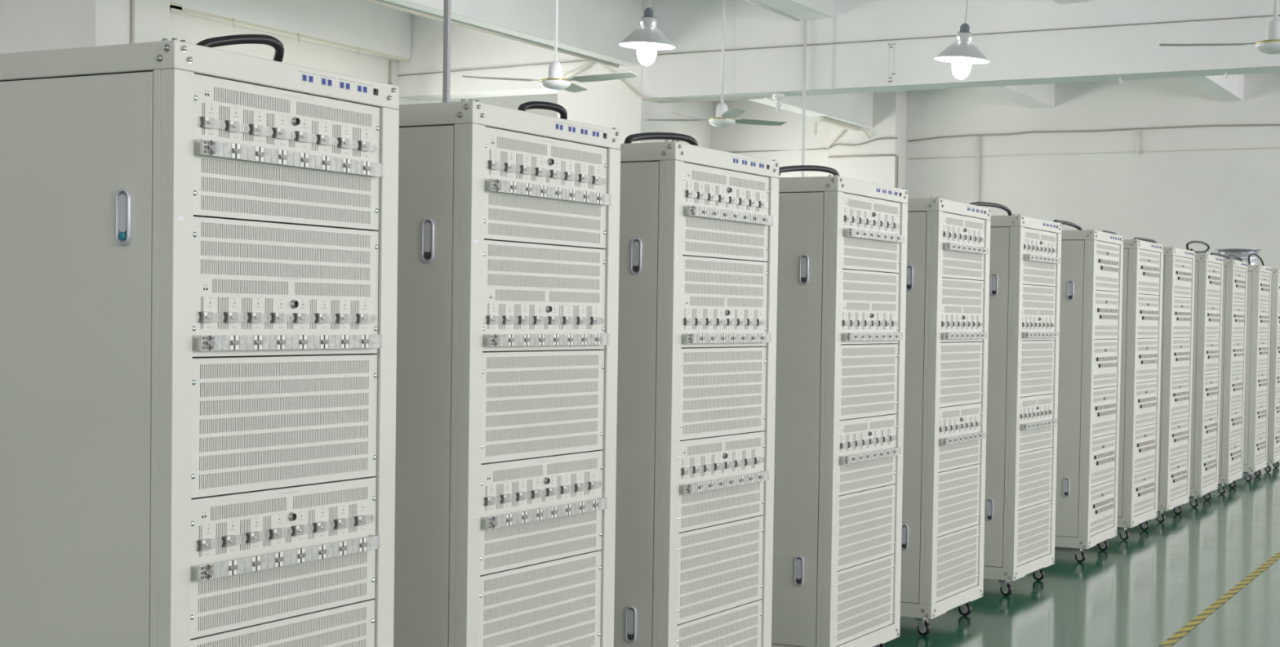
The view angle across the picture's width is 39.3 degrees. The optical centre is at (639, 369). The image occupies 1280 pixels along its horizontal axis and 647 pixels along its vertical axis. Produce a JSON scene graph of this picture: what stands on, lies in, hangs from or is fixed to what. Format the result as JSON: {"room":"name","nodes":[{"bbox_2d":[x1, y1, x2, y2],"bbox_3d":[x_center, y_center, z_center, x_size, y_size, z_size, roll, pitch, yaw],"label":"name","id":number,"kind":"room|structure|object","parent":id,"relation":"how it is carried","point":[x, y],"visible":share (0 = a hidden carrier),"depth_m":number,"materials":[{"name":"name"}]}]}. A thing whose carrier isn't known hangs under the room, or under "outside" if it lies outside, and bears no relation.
{"room":"factory floor","nodes":[
{"label":"factory floor","id":0,"kind":"room"},
{"bbox_2d":[169,11,711,148],"bbox_3d":[-1.689,-1.590,20.065,0.200,4.150,10.800,2,2,28],"label":"wall","id":1,"kind":"structure","parent":0,"point":[192,28],"depth_m":17.36,"materials":[{"name":"paint"}]},
{"bbox_2d":[0,0,169,53],"bbox_3d":[-5.278,-1.503,15.405,2.450,4.150,0.850,2,2,28],"label":"wall","id":2,"kind":"structure","parent":1,"relation":"attached to","point":[25,25],"depth_m":14.69,"materials":[{"name":"paint"}]},
{"bbox_2d":[130,0,134,43],"bbox_3d":[-4.197,-1.520,14.795,0.029,4.050,0.034,2,2,28],"label":"conduit","id":3,"kind":"object","parent":1,"relation":"attached to","point":[132,2],"visible":0.02,"depth_m":14.74,"materials":[{"name":"beige"}]},
{"bbox_2d":[169,1,408,61],"bbox_3d":[-3.172,-3.092,16.674,0.055,0.100,3.420,2,2,28],"label":"conduit","id":4,"kind":"object","parent":1,"relation":"attached to","point":[175,7],"visible":1,"depth_m":16.37,"materials":[{"name":"beige"}]},
{"bbox_2d":[169,0,411,60],"bbox_3d":[-3.236,-3.352,16.725,0.200,0.474,3.480,2,2,28],"label":"beam","id":5,"kind":"structure","parent":1,"relation":"attached to","point":[362,24],"depth_m":17.05,"materials":[{"name":"paint"}]},
{"bbox_2d":[389,60,391,82],"bbox_3d":[-2.545,-1.800,18.204,0.022,2.656,0.026,2,2,28],"label":"conduit","id":6,"kind":"object","parent":1,"relation":"attached to","point":[390,61],"visible":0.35,"depth_m":18.16,"materials":[{"name":"beige"}]},
{"bbox_2d":[397,12,642,100],"bbox_3d":[-1.224,-3.173,17.839,3.040,0.840,0.379,2,2,28],"label":"wall","id":7,"kind":"structure","parent":1,"relation":"attached to","point":[470,49],"depth_m":17.89,"materials":[{"name":"paint"}]},
{"bbox_2d":[671,101,713,121],"bbox_3d":[-0.683,-3.522,21.685,0.135,0.354,6.920,2,2,28],"label":"beam","id":8,"kind":"structure","parent":1,"relation":"attached to","point":[695,109],"depth_m":24.20,"materials":[{"name":"paint"}]},
{"bbox_2d":[562,62,592,79],"bbox_3d":[-0.614,-2.868,17.268,0.346,0.170,0.050,2,2,28],"label":"conduit","id":9,"kind":"object","parent":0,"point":[578,70],"visible":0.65,"depth_m":17.24,"materials":[{"name":"white plastic"}]},
{"bbox_2d":[711,72,1279,268],"bbox_3d":[6.934,-1.514,21.705,18.000,4.150,0.250,2,2,28],"label":"wall","id":10,"kind":"structure","parent":0,"point":[1221,199],"depth_m":22.17,"materials":[{"name":"paint"}]},
{"bbox_2d":[730,137,897,152],"bbox_3d":[2.153,-2.968,23.943,2.974,0.112,0.396,2,2,40],"label":"cable","id":11,"kind":"object","parent":10,"relation":"attached to","point":[831,146],"visible":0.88,"depth_m":23.88,"materials":[{"name":"beige plastic"}]},
{"bbox_2d":[826,128,846,148],"bbox_3d":[2.565,-3.011,23.402,0.278,0.246,0.032,2,2,28],"label":"conduit","id":12,"kind":"object","parent":10,"relation":"attached to","point":[830,144],"visible":1,"depth_m":23.40,"materials":[{"name":"beige plastic"}]},
{"bbox_2d":[827,154,898,187],"bbox_3d":[2.879,-1.461,23.295,0.957,2.632,0.053,2,2,28],"label":"conduit","id":13,"kind":"object","parent":10,"relation":"attached to","point":[877,155],"visible":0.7,"depth_m":23.13,"materials":[{"name":"beige plastic"}]},
{"bbox_2d":[828,90,906,189],"bbox_3d":[2.958,-1.624,23.471,0.920,4.150,0.400,2,2,28],"label":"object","id":14,"kind":"structure","parent":10,"relation":"attached to","point":[889,108],"depth_m":23.19,"materials":[{"name":"paint"}]},
{"bbox_2d":[975,136,980,201],"bbox_3d":[4.312,-1.647,22.947,0.035,2.666,0.040,2,2,28],"label":"conduit","id":15,"kind":"object","parent":10,"relation":"attached to","point":[978,137],"visible":0.35,"depth_m":22.90,"materials":[{"name":"white plastic"}]},
{"bbox_2d":[977,83,1054,108],"bbox_3d":[3.423,-3.398,19.480,0.320,0.354,6.920,2,2,28],"label":"beam","id":16,"kind":"structure","parent":10,"relation":"attached to","point":[1034,95],"depth_m":21.69,"materials":[{"name":"paint"}]},
{"bbox_2d":[907,124,1279,142],"bbox_3d":[9.064,-2.834,20.365,12.651,0.075,0.020,2,2,28],"label":"cable","id":17,"kind":"object","parent":10,"relation":"attached to","point":[1251,124],"visible":1,"depth_m":22.17,"materials":[{"name":"beige plastic"}]},
{"bbox_2d":[907,146,1279,159],"bbox_3d":[9.066,-2.572,20.382,12.650,0.025,0.014,2,2,28],"label":"conduit","id":18,"kind":"object","parent":10,"relation":"attached to","point":[1279,147],"visible":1,"depth_m":22.20,"materials":[{"name":"beige"}]},
{"bbox_2d":[1136,130,1139,155],"bbox_3d":[6.108,-2.771,21.956,0.028,0.292,0.032,2,2,28],"label":"conduit","id":19,"kind":"object","parent":10,"relation":"attached to","point":[1138,131],"visible":1,"depth_m":21.95,"materials":[{"name":"white plastic"}]},
{"bbox_2d":[1182,74,1244,102],"bbox_3d":[5.462,-3.326,18.385,0.250,0.374,6.920,2,2,28],"label":"beam","id":20,"kind":"structure","parent":10,"relation":"attached to","point":[1232,88],"depth_m":20.53,"materials":[{"name":"paint"}]},
{"bbox_2d":[882,460,1279,646],"bbox_3d":[0.465,0.860,10.217,18.200,0.100,26.800,2,2,28],"label":"floor","id":21,"kind":"structure","parent":0,"point":[1140,590],"depth_m":7.39,"materials":[{"name":"green paint"}]},
{"bbox_2d":[0,37,399,646],"bbox_3d":[-0.943,0.229,3.272,0.820,1.532,0.616,2,2,28],"label":"cabinet","id":22,"kind":"object","parent":21,"relation":"on","point":[198,244],"visible":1,"depth_m":2.95,"materials":[{"name":"metal"}]},
{"bbox_2d":[195,34,284,62],"bbox_3d":[-0.717,-0.567,3.250,0.058,0.086,0.251,2,2,28],"label":"hose","id":23,"kind":"object","parent":22,"relation":"on","point":[236,39],"visible":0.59,"depth_m":3.23,"materials":[{"name":"black rubber"}]},
{"bbox_2d":[302,73,306,82],"bbox_3d":[-0.578,-0.502,3.085,0.002,0.014,0.014,2,2,28],"label":"socket","id":24,"kind":"object","parent":22,"relation":"attached to","point":[304,76],"depth_m":3.08,"materials":[{"name":"blue plastic"}]},
{"bbox_2d":[307,74,313,83],"bbox_3d":[-0.569,-0.502,3.101,0.002,0.014,0.014,2,2,28],"label":"socket","id":25,"kind":"object","parent":22,"relation":"attached to","point":[310,77],"depth_m":3.10,"materials":[{"name":"blue plastic"}]},
{"bbox_2d":[320,76,326,85],"bbox_3d":[-0.553,-0.503,3.132,0.002,0.014,0.014,2,2,28],"label":"socket","id":26,"kind":"object","parent":22,"relation":"attached to","point":[322,79],"depth_m":3.13,"materials":[{"name":"blue plastic"}]},
{"bbox_2d":[327,78,332,87],"bbox_3d":[-0.545,-0.503,3.147,0.002,0.014,0.014,2,2,28],"label":"socket","id":27,"kind":"object","parent":22,"relation":"attached to","point":[329,81],"depth_m":3.15,"materials":[{"name":"blue plastic"}]},
{"bbox_2d":[339,80,344,88],"bbox_3d":[-0.528,-0.504,3.178,0.002,0.014,0.014,2,2,28],"label":"socket","id":28,"kind":"object","parent":22,"relation":"attached to","point":[341,83],"depth_m":3.18,"materials":[{"name":"blue plastic"}]},
{"bbox_2d":[345,81,350,90],"bbox_3d":[-0.520,-0.504,3.193,0.002,0.014,0.014,2,2,28],"label":"socket","id":29,"kind":"object","parent":22,"relation":"attached to","point":[347,84],"depth_m":3.19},
{"bbox_2d":[356,84,361,93],"bbox_3d":[-0.504,-0.505,3.224,0.002,0.014,0.014,2,2,28],"label":"socket","id":30,"kind":"object","parent":22,"relation":"attached to","point":[358,86],"depth_m":3.22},
{"bbox_2d":[362,85,367,93],"bbox_3d":[-0.497,-0.505,3.238,0.002,0.014,0.014,2,2,28],"label":"socket","id":31,"kind":"object","parent":22,"relation":"attached to","point":[364,87],"depth_m":3.24,"materials":[{"name":"blue plastic"}]},
{"bbox_2d":[373,88,378,95],"bbox_3d":[-0.481,-0.506,3.266,0.004,0.012,0.011,2,2,28],"label":"switch","id":32,"kind":"object","parent":22,"relation":"attached to","point":[375,90],"depth_m":3.26,"materials":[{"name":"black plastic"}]},
{"bbox_2d":[442,0,451,102],"bbox_3d":[-1.043,-1.198,9.619,0.100,4.004,0.100,2,2,36],"label":"support pole","id":33,"kind":"object","parent":21,"relation":"on","point":[447,3],"visible":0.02,"depth_m":9.60,"materials":[{"name":"grey metal"}]},
{"bbox_2d":[393,98,620,646],"bbox_3d":[-0.540,0.213,4.017,0.820,1.532,0.615,2,2,29],"label":"cabinet","id":34,"kind":"object","parent":21,"relation":"on","point":[508,220],"visible":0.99,"depth_m":3.68,"materials":[{"name":"metal"}]},
{"bbox_2d":[517,101,567,119],"bbox_3d":[-0.225,-0.574,4.052,0.042,0.065,0.177,2,2,37],"label":"hose","id":35,"kind":"object","parent":34,"relation":"on","point":[531,104],"visible":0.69,"depth_m":4.05,"materials":[{"name":"black rubber"}]},
{"bbox_2d":[555,123,559,129],"bbox_3d":[-0.176,-0.518,3.825,0.002,0.014,0.014,2,2,29],"label":"socket","id":36,"kind":"object","parent":34,"relation":"attached to","point":[557,125],"depth_m":3.82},
{"bbox_2d":[559,124,563,130],"bbox_3d":[-0.168,-0.518,3.840,0.002,0.014,0.014,2,2,29],"label":"socket","id":37,"kind":"object","parent":34,"relation":"attached to","point":[561,126],"depth_m":3.84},
{"bbox_2d":[568,125,571,132],"bbox_3d":[-0.151,-0.519,3.871,0.002,0.014,0.014,2,2,29],"label":"socket","id":38,"kind":"object","parent":34,"relation":"attached to","point":[569,126],"depth_m":3.87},
{"bbox_2d":[572,126,575,133],"bbox_3d":[-0.143,-0.519,3.886,0.002,0.014,0.014,2,2,29],"label":"socket","id":39,"kind":"object","parent":34,"relation":"attached to","point":[573,127],"depth_m":3.89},
{"bbox_2d":[580,128,583,134],"bbox_3d":[-0.126,-0.520,3.917,0.002,0.014,0.014,2,2,29],"label":"socket","id":40,"kind":"object","parent":34,"relation":"attached to","point":[581,129],"depth_m":3.92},
{"bbox_2d":[584,128,587,135],"bbox_3d":[-0.118,-0.520,3.932,0.002,0.014,0.014,2,2,29],"label":"socket","id":41,"kind":"object","parent":34,"relation":"attached to","point":[585,130],"depth_m":3.93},
{"bbox_2d":[591,129,595,137],"bbox_3d":[-0.101,-0.521,3.962,0.002,0.014,0.014,2,2,29],"label":"socket","id":42,"kind":"object","parent":34,"relation":"attached to","point":[593,132],"depth_m":3.96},
{"bbox_2d":[595,130,599,137],"bbox_3d":[-0.093,-0.521,3.977,0.002,0.014,0.014,2,2,29],"label":"socket","id":43,"kind":"object","parent":34,"relation":"attached to","point":[597,132],"depth_m":3.98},
{"bbox_2d":[557,66,671,143],"bbox_3d":[-0.267,-1.156,17.504,0.930,3.476,0.620,2,2,28],"label":"wall","id":44,"kind":"structure","parent":21,"relation":"on","point":[610,104],"depth_m":17.15,"materials":[{"name":"paint"}]},
{"bbox_2d":[599,62,764,101],"bbox_3d":[0.369,-2.738,16.923,1.642,0.405,0.172,1,2,13],"label":"wire","id":45,"kind":"object","parent":44,"relation":"attached to","point":[603,65],"visible":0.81,"depth_m":16.92,"materials":[{"name":"beige"}]},
{"bbox_2d":[613,139,779,646],"bbox_3d":[-0.121,0.196,4.783,0.820,1.532,0.616,2,2,29],"label":"cabinet","id":46,"kind":"object","parent":21,"relation":"on","point":[698,256],"visible":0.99,"depth_m":4.45,"materials":[{"name":"metal"}]},
{"bbox_2d":[623,132,697,146],"bbox_3d":[0.055,-0.596,4.770,0.043,0.078,0.380,2,2,33],"label":"hose","id":47,"kind":"object","parent":46,"relation":"on","point":[646,135],"visible":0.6,"depth_m":4.76,"materials":[{"name":"black rubber"}]},
{"bbox_2d":[801,19,807,177],"bbox_3d":[1.464,-1.282,16.185,0.022,3.856,0.026,2,2,28],"label":"pipe","id":48,"kind":"object","parent":21,"relation":"on","point":[805,20],"visible":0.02,"depth_m":16.14,"materials":[{"name":"white metal"}]},
{"bbox_2d":[771,174,907,646],"bbox_3d":[0.373,0.174,5.753,0.820,1.532,0.615,2,2,28],"label":"cabinet","id":49,"kind":"object","parent":21,"relation":"on","point":[842,273],"visible":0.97,"depth_m":5.39,"materials":[{"name":"metal"}]},
{"bbox_2d":[778,164,839,176],"bbox_3d":[0.528,-0.608,5.595,0.058,0.064,0.488,2,2,28],"label":"hose","id":50,"kind":"object","parent":49,"relation":"on","point":[798,167],"visible":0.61,"depth_m":5.58,"materials":[{"name":"black rubber"}]},
{"bbox_2d":[900,196,991,635],"bbox_3d":[0.814,0.155,6.626,0.820,1.532,0.615,2,2,28],"label":"cabinet","id":51,"kind":"object","parent":21,"relation":"on","point":[948,241],"visible":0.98,"depth_m":6.28,"materials":[{"name":"metal"}]},
{"bbox_2d":[983,213,1062,595],"bbox_3d":[1.299,0.134,7.569,0.820,1.532,0.615,2,2,28],"label":"cabinet","id":52,"kind":"object","parent":21,"relation":"on","point":[1025,261],"visible":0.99,"depth_m":7.20,"materials":[{"name":"metal"}]},
{"bbox_2d":[968,201,1012,215],"bbox_3d":[1.450,-0.653,7.407,0.040,0.073,0.477,2,2,31],"label":"hose","id":53,"kind":"object","parent":52,"relation":"on","point":[1007,210],"visible":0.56,"depth_m":7.42,"materials":[{"name":"black rubber"}]},
{"bbox_2d":[1054,228,1124,561],"bbox_3d":[1.839,0.111,8.609,0.805,1.532,0.615,2,2,27],"label":"cabinet","id":54,"kind":"object","parent":21,"relation":"on","point":[1091,268],"visible":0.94,"depth_m":8.22,"materials":[{"name":"metal"}]},
{"bbox_2d":[1053,219,1082,230],"bbox_3d":[2.024,-0.673,8.497,0.043,0.062,0.416,2,2,30],"label":"hose","id":55,"kind":"object","parent":54,"relation":"on","point":[1063,222],"visible":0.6,"depth_m":8.54,"materials":[{"name":"black rubber"}]},
{"bbox_2d":[1102,230,1116,234],"bbox_3d":[2.453,-0.691,9.353,0.040,0.062,0.352,2,2,30],"label":"hose","id":56,"kind":"object","parent":54,"relation":"on","point":[1110,232],"visible":0.32,"depth_m":9.37,"materials":[{"name":"black rubber"}]},
{"bbox_2d":[1116,238,1164,539],"bbox_3d":[2.284,0.091,9.483,0.805,1.532,0.615,2,2,28],"label":"cabinet","id":57,"kind":"object","parent":21,"relation":"on","point":[1143,260],"visible":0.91,"depth_m":9.16,"materials":[{"name":"metal"}]},
{"bbox_2d":[1133,236,1157,243],"bbox_3d":[2.863,-0.711,10.145,0.042,0.065,0.469,2,2,31],"label":"hose","id":58,"kind":"object","parent":57,"relation":"on","point":[1139,238],"visible":0.49,"depth_m":10.18,"materials":[{"name":"black rubber"}]},
{"bbox_2d":[1155,245,1195,522],"bbox_3d":[2.712,0.072,10.318,0.805,1.532,0.615,2,2,28],"label":"cabinet","id":59,"kind":"object","parent":21,"relation":"on","point":[1179,264],"visible":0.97,"depth_m":10.02,"materials":[{"name":"metal"}]},
{"bbox_2d":[1189,253,1223,506],"bbox_3d":[3.158,0.054,11.171,0.805,1.532,0.615,2,2,27],"label":"cabinet","id":60,"kind":"object","parent":21,"relation":"on","point":[1208,274],"visible":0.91,"depth_m":10.83,"materials":[{"name":"metal"}]},
{"bbox_2d":[1186,240,1209,253],"bbox_3d":[3.422,-0.743,10.989,0.034,0.093,0.535,2,2,30],"label":"hose","id":61,"kind":"object","parent":60,"relation":"on","point":[1190,242],"visible":0.92,"depth_m":10.98,"materials":[{"name":"black rubber"}]},
{"bbox_2d":[1209,252,1230,258],"bbox_3d":[3.850,-0.744,11.892,0.041,0.053,0.577,2,2,29],"label":"hose","id":62,"kind":"object","parent":60,"relation":"on","point":[1211,253],"visible":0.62,"depth_m":11.93,"materials":[{"name":"black rubber"}]},
{"bbox_2d":[1158,550,1279,646],"bbox_3d":[4.706,0.823,11.796,0.393,0.001,19.200,2,2,28],"label":"tape","id":63,"kind":"object","parent":21,"relation":"on","point":[1197,620],"visible":1,"depth_m":7.07,"materials":[{"name":"yellow plastic"}]},
{"bbox_2d":[1217,258,1248,493],"bbox_3d":[3.603,0.034,12.034,0.805,1.532,0.615,2,2,27],"label":"cabinet","id":64,"kind":"object","parent":21,"relation":"on","point":[1234,271],"visible":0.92,"depth_m":11.69,"materials":[{"name":"metal"}]},
{"bbox_2d":[1226,254,1243,261],"bbox_3d":[4.265,-0.780,12.841,0.041,0.081,0.497,2,2,30],"label":"hose","id":65,"kind":"object","parent":64,"relation":"on","point":[1229,255],"visible":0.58,"depth_m":12.89,"materials":[{"name":"black rubber"}]},
{"bbox_2d":[1214,248,1262,264],"bbox_3d":[5.768,-0.242,17.334,0.432,1.833,0.432,2,2,28],"label":"duct","id":66,"kind":"object","parent":21,"relation":"on","point":[1243,253],"visible":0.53,"depth_m":17.14,"materials":[{"name":"metal"}]},
{"bbox_2d":[1242,263,1271,481],"bbox_3d":[4.106,0.013,12.999,0.805,1.532,0.615,2,2,27],"label":"cabinet","id":67,"kind":"object","parent":21,"relation":"on","point":[1259,277],"visible":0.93,"depth_m":12.60,"materials":[{"name":"metal"}]},
{"bbox_2d":[1248,253,1264,265],"bbox_3d":[4.700,-0.822,13.672,0.036,0.126,0.506,2,2,30],"label":"hose","id":68,"kind":"object","parent":67,"relation":"on","point":[1251,254],"visible":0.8,"depth_m":13.66,"materials":[{"name":"black rubber"}]},
{"bbox_2d":[1264,267,1279,471],"bbox_3d":[4.530,-0.005,13.818,0.805,1.532,0.615,2,2,27],"label":"cabinet","id":69,"kind":"object","parent":21,"relation":"on","point":[1273,416],"visible":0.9,"depth_m":13.39,"materials":[{"name":"metal"}]},
{"bbox_3d":[0.614,-3.410,10.043,18.400,0.150,26.800,2,2,28],"label":"ceiling","id":70,"kind":"structure","parent":0,"visible":0},
{"bbox_2d":[377,0,643,66],"bbox_3d":[-4.561,-3.031,8.632,0.210,0.674,19.000,2,2,28],"label":"beam","id":71,"kind":"structure","parent":70,"relation":"attached to","point":[592,28],"depth_m":15.66,"materials":[{"name":"paint"}]},
{"bbox_2d":[362,0,619,67],"bbox_3d":[-1.225,-2.824,15.076,0.028,0.029,4.300,2,2,28],"label":"conduit","id":72,"kind":"object","parent":71,"relation":"attached to","point":[378,2],"visible":1,"depth_m":14.96,"materials":[{"name":"beige"}]},
{"bbox_2d":[462,0,638,92],"bbox_3d":[-0.588,-2.784,13.676,1.351,1.348,0.990,1,2,11],"label":"ceiling fan","id":73,"kind":"object","parent":70,"relation":"hanging from","point":[555,81],"visible":1,"depth_m":13.43,"materials":[{"name":"white metal"}]},
{"bbox_2d":[618,0,675,66],"bbox_3d":[0.057,-2.773,12.593,0.398,1.274,0.399,2,2,33],"label":"pendant lamp","id":74,"kind":"object","parent":70,"relation":"hanging from","point":[646,38],"visible":1,"depth_m":12.55,"materials":[{"name":"white metal"}]},
{"bbox_2d":[641,7,655,17],"bbox_3d":[0.062,-2.503,12.596,0.102,0.078,0.102,5,3,28],"label":"socket","id":75,"kind":"object","parent":74,"relation":"attached to","point":[648,12],"depth_m":12.57,"materials":[{"name":"grey metal"}]},
{"bbox_2d":[646,0,787,127],"bbox_3d":[0.650,-2.832,15.963,1.170,1.352,1.226,2,2,28],"label":"ceiling fan","id":76,"kind":"object","parent":70,"relation":"hanging from","point":[724,117],"visible":1,"depth_m":15.87,"materials":[{"name":"white metal"}]},
{"bbox_2d":[751,0,835,20],"bbox_3d":[-2.894,-3.140,7.733,0.320,0.354,19.000,2,2,28],"label":"beam","id":77,"kind":"structure","parent":70,"relation":"attached to","point":[802,10],"depth_m":15.67,"materials":[{"name":"paint"}]},
{"bbox_2d":[742,0,799,21],"bbox_3d":[0.868,-3.123,15.119,0.026,0.032,2.370,2,2,28],"label":"conduit","id":78,"kind":"object","parent":77,"relation":"attached to","point":[746,1],"visible":1,"depth_m":15.61,"materials":[{"name":"white"}]},
{"bbox_2d":[749,92,873,128],"bbox_3d":[1.361,-3.348,20.363,0.255,0.566,6.520,2,2,28],"label":"beam","id":79,"kind":"structure","parent":70,"relation":"attached to","point":[855,109],"depth_m":22.12,"materials":[{"name":"paint"}]},
{"bbox_2d":[812,115,860,134],"bbox_3d":[2.487,-3.004,22.570,0.110,0.218,1.380,2,2,28],"label":"conduit","id":80,"kind":"object","parent":79,"relation":"attached to","point":[815,119],"visible":1,"depth_m":22.32,"materials":[{"name":"beige"}]},
{"bbox_2d":[860,128,870,138],"bbox_3d":[2.915,-3.054,23.202,0.155,0.140,0.028,2,2,28],"label":"conduit","id":81,"kind":"object","parent":79,"relation":"attached to","point":[861,130],"visible":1,"depth_m":23.19,"materials":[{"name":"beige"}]},
{"bbox_2d":[641,0,1279,102],"bbox_3d":[5.697,-2.891,14.123,12.680,0.984,0.380,2,2,28],"label":"beam","id":82,"kind":"structure","parent":70,"relation":"attached to","point":[1127,52],"depth_m":15.59,"materials":[{"name":"paint"}]},
{"bbox_2d":[772,93,784,111],"bbox_3d":[1.277,-2.455,16.510,0.110,0.155,0.110,2,2,28],"label":"smoke detector","id":83,"kind":"object","parent":82,"relation":"attached to","point":[778,97],"visible":1,"depth_m":16.48,"materials":[{"name":"white plastic"}]},
{"bbox_2d":[831,17,834,87],"bbox_3d":[1.729,-2.832,16.038,0.006,0.620,0.008,2,2,28],"label":"conduit","id":84,"kind":"object","parent":82,"relation":"attached to","point":[833,18],"visible":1,"depth_m":16.03,"materials":[{"name":"white plastic"}]},
{"bbox_2d":[397,14,1279,75],"bbox_3d":[4.358,-2.812,14.616,15.500,0.055,0.012,2,2,28],"label":"conduit","id":85,"kind":"object","parent":82,"relation":"attached to","point":[1271,15],"visible":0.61,"depth_m":15.73,"materials":[{"name":"beige"}]},
{"bbox_2d":[888,43,895,82],"bbox_3d":[2.216,-2.699,15.782,0.069,0.338,0.003,2,2,28],"label":"trim","id":86,"kind":"structure","parent":82,"relation":"attached to","point":[891,43],"depth_m":15.78,"materials":[{"name":"grey metal"}]},
{"bbox_2d":[934,0,989,79],"bbox_3d":[2.363,-2.756,13.091,0.398,1.266,0.399,1,2,15],"label":"pendant lamp","id":87,"kind":"object","parent":70,"relation":"hanging from","point":[962,52],"visible":1,"depth_m":13.04,"materials":[{"name":"white metal"}]},
{"bbox_2d":[957,22,971,33],"bbox_3d":[2.374,-2.489,13.091,0.102,0.078,0.102,7,4,28],"label":"socket","id":88,"kind":"object","parent":87,"relation":"attached to","point":[965,28],"depth_m":13.06,"materials":[{"name":"grey metal"}]},
{"bbox_2d":[1053,0,1088,4],"bbox_3d":[-0.855,-3.068,6.638,0.250,0.374,19.000,2,2,28],"label":"trim","id":89,"kind":"structure","parent":70,"relation":"attached to","point":[1060,2],"depth_m":14.92,"materials":[{"name":"paint"}]},
{"bbox_2d":[1159,0,1279,54],"bbox_3d":[3.958,-2.661,11.393,1.196,1.328,1.242,2,2,28],"label":"ceiling fan","id":90,"kind":"object","parent":70,"relation":"hanging from","point":[1271,45],"visible":1,"depth_m":11.28,"materials":[{"name":"white metal"}]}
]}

